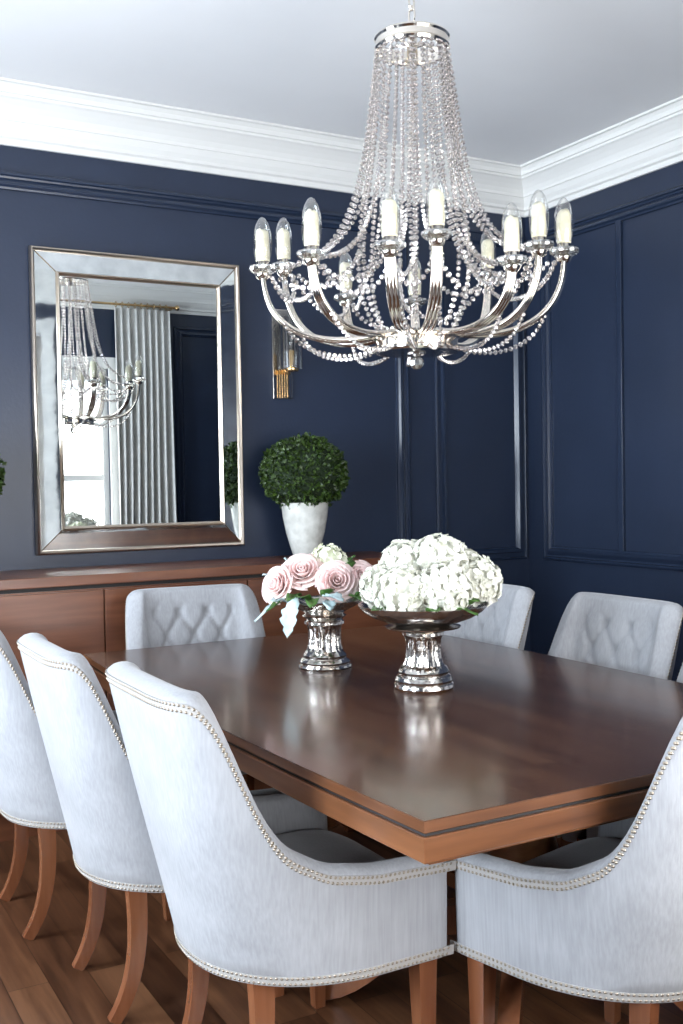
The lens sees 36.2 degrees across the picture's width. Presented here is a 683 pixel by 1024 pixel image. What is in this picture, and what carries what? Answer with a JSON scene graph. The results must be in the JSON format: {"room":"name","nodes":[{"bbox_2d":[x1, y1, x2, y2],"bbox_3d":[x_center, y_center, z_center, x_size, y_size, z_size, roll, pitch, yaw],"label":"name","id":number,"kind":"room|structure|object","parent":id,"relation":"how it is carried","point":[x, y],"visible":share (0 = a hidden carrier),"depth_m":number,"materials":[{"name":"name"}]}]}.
{"room":"dining room","nodes":[
{"label":"dining room","id":0,"kind":"room"},
{"bbox_2d":[0,145,529,650],"bbox_3d":[-1.107,-0.260,4.621,5.100,3.000,0.150,-2,2,-29],"label":"wall","id":1,"kind":"structure","parent":0,"point":[352,404],"depth_m":5.01,"materials":[{"name":"blue paint"}]},
{"bbox_2d":[28,245,244,555],"bbox_3d":[-0.878,-0.479,4.615,0.952,1.300,0.052,-2,2,-29],"label":"wall mirror","id":2,"kind":"object","parent":1,"relation":"attached to","point":[136,360],"visible":1,"depth_m":4.59,"materials":[{"name":"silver metal"}]},
{"bbox_2d":[59,276,220,525],"bbox_3d":[-0.875,-0.479,4.611,0.724,1.072,0.006,-2,2,-29],"label":"mirror glass","id":3,"kind":"object","parent":2,"relation":"on","point":[140,356],"depth_m":4.60,"materials":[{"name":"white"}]},
{"bbox_2d":[0,170,411,543],"bbox_3d":[-0.875,-0.559,4.645,2.805,1.754,0.024,-2,2,-29],"label":"trim","id":4,"kind":"structure","parent":1,"relation":"attached to","point":[9,180],"depth_m":4.86,"materials":[{"name":"blue paint"}]},
{"bbox_2d":[271,309,302,398],"bbox_3d":[-0.248,-0.750,4.913,0.104,0.425,0.162,-2,2,-29],"label":"wall sconce","id":5,"kind":"object","parent":1,"relation":"attached to","point":[283,356],"visible":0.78,"depth_m":4.96,"materials":[{"name":"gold metal"}]},
{"bbox_2d":[285,350,298,371],"bbox_3d":[-0.234,-0.707,4.889,0.068,0.100,0.068,-2,2,-29],"label":"socket","id":6,"kind":"object","parent":5,"relation":"attached to","point":[291,353],"depth_m":4.87,"materials":[{"name":"clear glass"}]},
{"bbox_2d":[0,77,682,217],"bbox_3d":[-0.150,-1.616,2.834,4.800,0.221,3.860,-2,2,-29],"label":"trim","id":7,"kind":"structure","parent":1,"relation":"attached to","point":[35,116],"depth_m":4.80,"materials":[{"name":"white paint"}]},
{"bbox_2d":[434,226,526,560],"bbox_3d":[0.746,-0.613,5.554,0.593,1.754,0.022,-2,2,-29],"label":"trim","id":8,"kind":"structure","parent":1,"relation":"attached to","point":[519,551],"depth_m":5.65,"materials":[{"name":"blue paint"}]},
{"bbox_2d":[0,0,682,164],"bbox_3d":[0.469,-1.757,1.722,5.200,0.100,6.800,-2,2,-29],"label":"ceiling","id":9,"kind":"structure","parent":0,"point":[534,79],"depth_m":4.05,"materials":[{"name":"paint"}]},
{"bbox_2d":[249,0,578,369],"bbox_3d":[0.194,-1.080,3.033,0.853,1.330,0.917,-2,2,-29],"label":"chandelier","id":10,"kind":"object","parent":9,"relation":"hanging from","point":[413,342],"visible":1,"depth_m":2.92,"materials":[{"name":"silver metal"}]},
{"bbox_2d":[256,260,268,263],"bbox_3d":[-0.227,-0.718,3.019,0.038,0.018,0.038,-2,2,-29],"label":"socket","id":11,"kind":"object","parent":10,"relation":"attached to","point":[257,261],"depth_m":3.00,"materials":[{"name":"silver metal"}]},
{"bbox_2d":[255,228,269,261],"bbox_3d":[-0.228,-0.773,3.018,0.042,0.095,0.042,-2,2,-29],"label":"candle","id":12,"kind":"object","parent":10,"relation":"on","point":[262,253],"depth_m":3.00,"materials":[{"name":"beige wax"}]},
{"bbox_2d":[277,228,289,258],"bbox_3d":[-0.178,-0.823,3.198,0.041,0.096,0.043,-2,2,-29],"label":"candle","id":13,"kind":"object","parent":10,"relation":"on","point":[283,236],"depth_m":3.18,"materials":[{"name":"beige wax"}]},
{"bbox_2d":[278,258,289,261],"bbox_3d":[-0.176,-0.768,3.200,0.038,0.018,0.038,-2,2,-29],"label":"socket","id":14,"kind":"object","parent":10,"relation":"attached to","point":[279,259],"depth_m":3.18,"materials":[{"name":"silver metal"}]},
{"bbox_2d":[305,244,318,248],"bbox_3d":[-0.078,-0.694,2.749,0.038,0.018,0.038,-2,2,-29],"label":"socket","id":15,"kind":"object","parent":10,"relation":"attached to","point":[307,246],"depth_m":2.73,"materials":[{"name":"silver metal"}]},
{"bbox_2d":[304,209,319,245],"bbox_3d":[-0.079,-0.749,2.748,0.040,0.096,0.042,-2,2,-29],"label":"candle","id":16,"kind":"object","parent":10,"relation":"on","point":[311,218],"depth_m":2.73,"materials":[{"name":"beige wax"}]},
{"bbox_2d":[339,261,351,290],"bbox_3d":[0.013,-0.773,3.419,0.041,0.096,0.042,-2,2,-29],"label":"candle","id":17,"kind":"object","parent":10,"relation":"on","point":[348,284],"depth_m":3.40,"materials":[{"name":"beige wax"}]},
{"bbox_2d":[382,235,396,238],"bbox_3d":[0.122,-0.687,2.630,0.038,0.018,0.038,-2,2,-29],"label":"socket","id":18,"kind":"object","parent":10,"relation":"attached to","point":[383,236],"depth_m":2.61,"materials":[{"name":"silver metal"}]},
{"bbox_2d":[381,198,397,236],"bbox_3d":[0.121,-0.742,2.628,0.042,0.096,0.041,-2,2,-29],"label":"candle","id":19,"kind":"object","parent":10,"relation":"on","point":[389,226],"depth_m":2.61,"materials":[{"name":"beige wax"}]},
{"bbox_2d":[409,268,420,294],"bbox_3d":[0.244,-0.772,3.478,0.041,0.095,0.041,-2,2,-29],"label":"candle","id":20,"kind":"object","parent":10,"relation":"on","point":[419,276],"depth_m":3.47,"materials":[{"name":"beige wax"}]},
{"bbox_2d":[429,224,443,228],"bbox_3d":[0.244,-0.725,2.670,0.038,0.018,0.038,-2,2,-29],"label":"socket","id":21,"kind":"object","parent":10,"relation":"attached to","point":[432,226],"depth_m":2.65,"materials":[{"name":"silver metal"}]},
{"bbox_2d":[428,188,444,225],"bbox_3d":[0.243,-0.780,2.669,0.043,0.095,0.042,-2,2,-29],"label":"candle","id":22,"kind":"object","parent":10,"relation":"on","point":[436,216],"depth_m":2.65,"materials":[{"name":"beige wax"}]},
{"bbox_2d":[481,239,493,268],"bbox_3d":[0.469,-0.829,3.348,0.042,0.096,0.041,-2,2,-29],"label":"candle","id":23,"kind":"object","parent":10,"relation":"on","point":[487,246],"depth_m":3.33,"materials":[{"name":"beige wax"}]},
{"bbox_2d":[504,250,518,254],"bbox_3d":[0.441,-0.666,2.700,0.038,0.018,0.038,-2,2,-29],"label":"socket","id":24,"kind":"object","parent":10,"relation":"attached to","point":[507,252],"depth_m":2.68,"materials":[{"name":"silver metal"}]},
{"bbox_2d":[504,214,519,251],"bbox_3d":[0.440,-0.721,2.698,0.042,0.096,0.042,-2,2,-29],"label":"candle","id":25,"kind":"object","parent":10,"relation":"on","point":[511,223],"depth_m":2.68,"materials":[{"name":"beige wax"}]},
{"bbox_2d":[532,236,545,239],"bbox_3d":[0.529,-0.730,2.800,0.038,0.018,0.038,-2,2,-29],"label":"socket","id":26,"kind":"object","parent":10,"relation":"attached to","point":[533,237],"depth_m":2.78,"materials":[{"name":"silver metal"}]},
{"bbox_2d":[531,201,546,237],"bbox_3d":[0.529,-0.785,2.798,0.041,0.096,0.040,0,2,40],"label":"candle","id":27,"kind":"object","parent":10,"relation":"on","point":[538,211],"depth_m":2.78,"materials":[{"name":"beige wax"}]},
{"bbox_2d":[556,208,570,243],"bbox_3d":[0.616,-0.794,2.898,0.041,0.096,0.042,-2,2,-29],"label":"candle","id":28,"kind":"object","parent":10,"relation":"on","point":[563,219],"depth_m":2.88,"materials":[{"name":"beige wax"}]},
{"bbox_2d":[557,242,570,245],"bbox_3d":[0.618,-0.739,2.900,0.038,0.018,0.038,-2,2,-29],"label":"socket","id":29,"kind":"object","parent":10,"relation":"attached to","point":[558,243],"depth_m":2.88,"materials":[{"name":"silver metal"}]},
{"bbox_2d":[0,824,682,1023],"bbox_3d":[0.522,1.331,1.808,5.200,0.080,6.800,-2,2,-29],"label":"floor","id":30,"kind":"structure","parent":0,"point":[40,984],"depth_m":2.83,"materials":[{"name":"brown wood"}]},
{"bbox_2d":[0,631,171,940],"bbox_3d":[-0.892,0.800,3.340,0.616,0.955,0.606,-2,2,-29],"label":"dining chair","id":31,"kind":"object","parent":30,"relation":"on","point":[29,798],"visible":0.38,"depth_m":3.09,"materials":[{"name":"grey fabric"}]},
{"bbox_2d":[17,633,283,1023],"bbox_3d":[-0.525,0.807,2.843,0.616,0.955,0.606,-2,2,-29],"label":"dining chair","id":32,"kind":"object","parent":30,"relation":"on","point":[110,841],"visible":0.52,"depth_m":2.60,"materials":[{"name":"grey fabric"}]},
{"bbox_2d":[0,551,388,841],"bbox_3d":[-0.762,0.736,4.474,2.350,1.007,0.459,-2,2,-29],"label":"sideboard","id":33,"kind":"object","parent":30,"relation":"on","point":[81,610],"visible":0.18,"depth_m":4.14,"materials":[{"name":"brown wood"}]},
{"bbox_2d":[0,454,6,494],"bbox_3d":[-1.522,-0.035,4.048,0.434,0.583,0.426,0,2,30],"label":"topiary","id":34,"kind":"object","parent":33,"relation":"on","point":[2,470],"visible":1,"depth_m":4.11,"materials":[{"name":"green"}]},
{"bbox_2d":[258,432,350,554],"bbox_3d":[-0.175,-0.080,4.815,0.434,0.583,0.426,-2,2,-29],"label":"topiary","id":35,"kind":"object","parent":33,"relation":"on","point":[303,475],"visible":0.99,"depth_m":4.71,"materials":[{"name":"green plant"}]},
{"bbox_2d":[281,502,328,554],"bbox_3d":[-0.167,0.083,4.816,0.224,0.258,0.224,-2,2,-29],"label":"pot","id":36,"kind":"object","parent":33,"relation":"on","point":[304,522],"depth_m":4.74,"materials":[{"name":"beige ceramic"}]},
{"bbox_2d":[125,584,265,790],"bbox_3d":[-0.489,0.777,3.910,0.606,0.955,0.616,-2,2,-23],"label":"dining chair","id":37,"kind":"object","parent":30,"relation":"on","point":[166,616],"visible":0.2,"depth_m":4.09,"materials":[{"name":"grey fabric"}]},
{"bbox_2d":[105,661,455,1023],"bbox_3d":[-0.170,0.815,2.343,0.616,0.955,0.606,-2,2,-29],"label":"dining chair","id":38,"kind":"object","parent":30,"relation":"on","point":[260,893],"visible":0.98,"depth_m":2.11,"materials":[{"name":"grey fabric"}]},
{"bbox_2d":[83,625,682,1023],"bbox_3d":[0.179,0.880,3.081,1.348,0.757,2.168,-2,2,-29],"label":"dining table","id":39,"kind":"object","parent":30,"relation":"on","point":[526,749],"visible":0.61,"depth_m":2.45,"materials":[{"name":"brown wood"}]},
{"bbox_2d":[286,595,360,671],"bbox_3d":[-0.054,0.389,3.345,0.248,0.218,0.248,-2,2,-29],"label":"pedestal bowl","id":40,"kind":"object","parent":39,"relation":"on","point":[324,652],"visible":0.88,"depth_m":3.29,"materials":[{"name":"silver metal"}]},
{"bbox_2d":[254,604,273,621],"bbox_3d":[-0.216,0.305,3.310,0.125,0.088,0.038,-1,2,-13],"label":"leaf","id":41,"kind":"object","parent":40,"relation":"in","point":[268,606],"visible":0.46,"depth_m":3.30,"materials":[{"name":"white plant"}]},
{"bbox_2d":[266,598,285,611],"bbox_3d":[-0.196,0.289,3.277,0.091,0.046,0.036,-2,2,-29],"label":"leaf","id":42,"kind":"object","parent":40,"relation":"in","point":[273,604],"visible":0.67,"depth_m":3.26,"materials":[{"name":"green plant"}]},
{"bbox_2d":[262,565,292,604],"bbox_3d":[-0.206,0.230,3.296,0.132,0.124,0.056,0,2,39],"label":"rose","id":43,"kind":"object","parent":40,"relation":"in","point":[273,584],"visible":1,"depth_m":3.29,"materials":[{"name":"pink plant"}]},
{"bbox_2d":[268,597,288,602],"bbox_3d":[-0.196,0.279,3.268,0.053,0.024,0.060,0,2,24],"label":"leaf","id":44,"kind":"object","parent":40,"relation":"in","point":[273,598],"visible":0.96,"depth_m":3.25,"materials":[{"name":"white plant"}]},
{"bbox_2d":[280,597,299,637],"bbox_3d":[-0.160,0.325,3.229,0.063,0.128,0.056,-1,2,7],"label":"leaf","id":45,"kind":"object","parent":40,"relation":"in","point":[288,619],"visible":0.98,"depth_m":3.23,"materials":[{"name":"white plant"}]},
{"bbox_2d":[286,593,301,601],"bbox_3d":[-0.148,0.263,3.239,0.064,0.025,0.048,-2,2,-29],"label":"leaf","id":46,"kind":"object","parent":40,"relation":"in","point":[289,596],"visible":0.99,"depth_m":3.23,"materials":[{"name":"green plant"}]},
{"bbox_2d":[296,594,310,598],"bbox_3d":[-0.118,0.267,3.238,0.049,0.027,0.049,-1,2,-7],"label":"leaf","id":47,"kind":"object","parent":40,"relation":"in","point":[308,596],"visible":0.94,"depth_m":3.23,"materials":[{"name":"green plant"}]},
{"bbox_2d":[283,553,323,590],"bbox_3d":[-0.125,0.190,3.306,0.141,0.112,0.091,-1,2,-6],"label":"rose","id":48,"kind":"object","parent":40,"relation":"in","point":[300,565],"visible":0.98,"depth_m":3.30,"materials":[{"name":"pink plant"}]},
{"bbox_2d":[305,597,318,607],"bbox_3d":[-0.089,0.279,3.220,0.050,0.029,0.061,-2,2,-29],"label":"leaf","id":49,"kind":"object","parent":40,"relation":"in","point":[311,602],"visible":1,"depth_m":3.21,"materials":[{"name":"green plant"}]},
{"bbox_2d":[320,588,334,596],"bbox_3d":[-0.040,0.255,3.252,0.042,0.044,0.044,0,2,37],"label":"leaf","id":50,"kind":"object","parent":40,"relation":"on","point":[322,591],"visible":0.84,"depth_m":3.25,"materials":[{"name":"green plant"}]},
{"bbox_2d":[322,600,335,610],"bbox_3d":[-0.041,0.287,3.214,0.052,0.030,0.044,0,2,42],"label":"leaf","id":51,"kind":"object","parent":40,"relation":"on","point":[329,604],"visible":1,"depth_m":3.21,"materials":[{"name":"plant"}]},
{"bbox_2d":[311,543,347,564],"bbox_3d":[-0.039,0.165,3.371,0.135,0.132,0.140,-2,2,-29],"label":"hydrangea","id":52,"kind":"object","parent":40,"relation":"in","point":[326,554],"visible":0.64,"depth_m":3.33,"materials":[{"name":"beige plant"}]},
{"bbox_2d":[322,592,343,601],"bbox_3d":[-0.026,0.261,3.209,0.057,0.027,0.083,-2,2,-29],"label":"leaf","id":53,"kind":"object","parent":40,"relation":"in","point":[338,596],"visible":1,"depth_m":3.20,"materials":[{"name":"plant"}]},
{"bbox_2d":[315,560,358,602],"bbox_3d":[-0.015,0.217,3.276,0.140,0.130,0.063,-1,2,-5],"label":"rose","id":54,"kind":"object","parent":40,"relation":"on","point":[337,575],"visible":0.96,"depth_m":3.27,"materials":[{"name":"pink plant"}]},
{"bbox_2d":[348,594,362,601],"bbox_3d":[0.048,0.265,3.239,0.044,0.025,0.071,-2,2,-29],"label":"leaf","id":55,"kind":"object","parent":40,"relation":"in","point":[358,597],"visible":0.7,"depth_m":3.23,"materials":[{"name":"green plant"}]},
{"bbox_2d":[352,560,372,591],"bbox_3d":[0.061,0.206,3.306,0.116,0.107,0.060,-2,2,-31],"label":"rose","id":56,"kind":"object","parent":40,"relation":"in","point":[360,566],"visible":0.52,"depth_m":3.31,"materials":[{"name":"pink plant"}]},
{"bbox_2d":[345,560,355,566],"bbox_3d":[0.030,0.177,3.304,0.044,0.053,0.026,-2,2,-29],"label":"leaf","id":57,"kind":"object","parent":56,"relation":"attached to","point":[351,563],"visible":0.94,"depth_m":3.30,"materials":[{"name":"green plant"}]},
{"bbox_2d":[358,601,487,692],"bbox_3d":[0.234,0.382,2.986,0.370,0.241,0.370,-2,2,-29],"label":"pedestal bowl","id":58,"kind":"object","parent":39,"relation":"on","point":[423,669],"visible":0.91,"depth_m":2.92,"materials":[{"name":"silver metal"}]},
{"bbox_2d":[359,563,387,608],"bbox_3d":[0.116,0.212,2.990,0.141,0.132,0.138,-2,2,-29],"label":"hydrangea","id":59,"kind":"object","parent":58,"relation":"on","point":[370,575],"visible":0.42,"depth_m":2.96,"materials":[{"name":"white plant"}]},
{"bbox_2d":[371,606,385,610],"bbox_3d":[0.104,0.271,2.876,0.045,0.023,0.046,-1,2,1],"label":"leaf","id":60,"kind":"object","parent":58,"relation":"in","point":[373,608],"visible":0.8,"depth_m":2.86,"materials":[{"name":"green plant"}]},
{"bbox_2d":[371,561,426,611],"bbox_3d":[0.171,0.219,2.903,0.174,0.166,0.169,-2,2,-29],"label":"hydrangea","id":61,"kind":"object","parent":58,"relation":"in","point":[398,591],"visible":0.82,"depth_m":2.85,"materials":[{"name":"white plant"}]},
{"bbox_2d":[378,539,420,569],"bbox_3d":[0.191,0.156,3.029,0.176,0.156,0.175,-2,2,-29],"label":"hydrangea","id":62,"kind":"object","parent":58,"relation":"in","point":[399,551],"visible":0.34,"depth_m":2.98,"materials":[{"name":"white plant"}]},
{"bbox_2d":[426,607,439,612],"bbox_3d":[0.250,0.269,2.828,0.040,0.022,0.059,-2,2,-29],"label":"leaf","id":63,"kind":"object","parent":58,"relation":"in","point":[438,608],"visible":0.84,"depth_m":2.82,"materials":[{"name":"green plant"}]},
{"bbox_2d":[412,533,468,570],"bbox_3d":[0.282,0.143,2.987,0.181,0.168,0.181,-2,2,-29],"label":"hydrangea","id":64,"kind":"object","parent":58,"relation":"in","point":[447,548],"visible":0.56,"depth_m":2.94,"materials":[{"name":"white plant"}]},
{"bbox_2d":[418,560,473,611],"bbox_3d":[0.280,0.208,2.880,0.170,0.151,0.171,-2,2,-29],"label":"hydrangea","id":65,"kind":"object","parent":58,"relation":"in","point":[444,587],"visible":0.91,"depth_m":2.83,"materials":[{"name":"white plant"}]},
{"bbox_2d":[456,606,477,615],"bbox_3d":[0.323,0.270,2.846,0.101,0.025,0.044,0,2,21],"label":"leaf","id":66,"kind":"object","parent":58,"relation":"in","point":[458,608],"visible":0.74,"depth_m":2.83,"materials":[{"name":"green plant"}]},
{"bbox_2d":[460,545,478,561],"bbox_3d":[0.335,0.170,3.055,0.162,0.153,0.166,-2,2,-29],"label":"hydrangea","id":67,"kind":"object","parent":58,"relation":"in","point":[469,551],"visible":0.04,"depth_m":3.04,"materials":[{"name":"white plant"}]},
{"bbox_2d":[466,598,479,604],"bbox_3d":[0.352,0.253,2.866,0.051,0.030,0.050,-1,2,-4],"label":"leaf","id":68,"kind":"object","parent":58,"relation":"in","point":[473,600],"visible":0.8,"depth_m":2.85,"materials":[{"name":"green plant"}]},
{"bbox_2d":[460,554,502,607],"bbox_3d":[0.381,0.194,2.970,0.166,0.151,0.162,-2,2,-29],"label":"hydrangea","id":69,"kind":"object","parent":58,"relation":"in","point":[486,578],"visible":0.66,"depth_m":2.92,"materials":[{"name":"white plant"}]},
{"bbox_2d":[344,584,534,831],"bbox_3d":[0.367,0.761,3.947,0.616,0.955,0.606,-2,2,-29],"label":"dining chair","id":70,"kind":"object","parent":30,"relation":"on","point":[505,622],"visible":0.13,"depth_m":3.92,"materials":[{"name":"grey fabric"}]},
{"bbox_2d":[446,717,682,1023],"bbox_3d":[0.655,0.804,2.231,0.606,0.955,0.616,-2,2,-42],"label":"dining chair","id":71,"kind":"object","parent":30,"relation":"on","point":[600,917],"visible":0.87,"depth_m":2.02,"materials":[{"name":"grey fabric"}]},
{"bbox_2d":[547,592,682,847],"bbox_3d":[0.739,0.770,3.396,0.616,0.955,0.606,-2,2,-29],"label":"dining chair","id":72,"kind":"object","parent":30,"relation":"on","point":[625,633],"visible":0.17,"depth_m":3.47,"materials":[{"name":"grey fabric"}]},
{"bbox_2d":[557,663,682,843],"bbox_3d":[1.015,0.781,2.843,0.616,0.955,0.606,-2,2,-29],"label":"dining chair","id":73,"kind":"object","parent":30,"relation":"on","point":[592,832],"visible":0.05,"depth_m":2.92,"materials":[{"name":"grey fabric"}]},
{"bbox_2d":[525,161,682,681],"bbox_3d":[2.069,-0.297,4.016,0.150,3.000,4.010,-2,2,-29],"label":"wall","id":74,"kind":"structure","parent":0,"point":[584,334],"depth_m":5.16,"materials":[{"name":"blue paint"}]},
{"bbox_2d":[540,184,682,571],"bbox_3d":[1.602,-0.602,4.654,0.024,1.754,2.170,-2,2,-29],"label":"trim","id":75,"kind":"structure","parent":74,"relation":"attached to","point":[672,196],"depth_m":5.38,"materials":[{"name":"blue paint"}]},
{"bbox_2d":[615,220,625,551],"bbox_3d":[1.361,-0.610,5.092,0.016,1.610,0.034,-2,2,-29],"label":"trim","id":76,"kind":"structure","parent":74,"relation":"attached to","point":[618,224],"depth_m":5.08,"materials":[{"name":"blue paint"}]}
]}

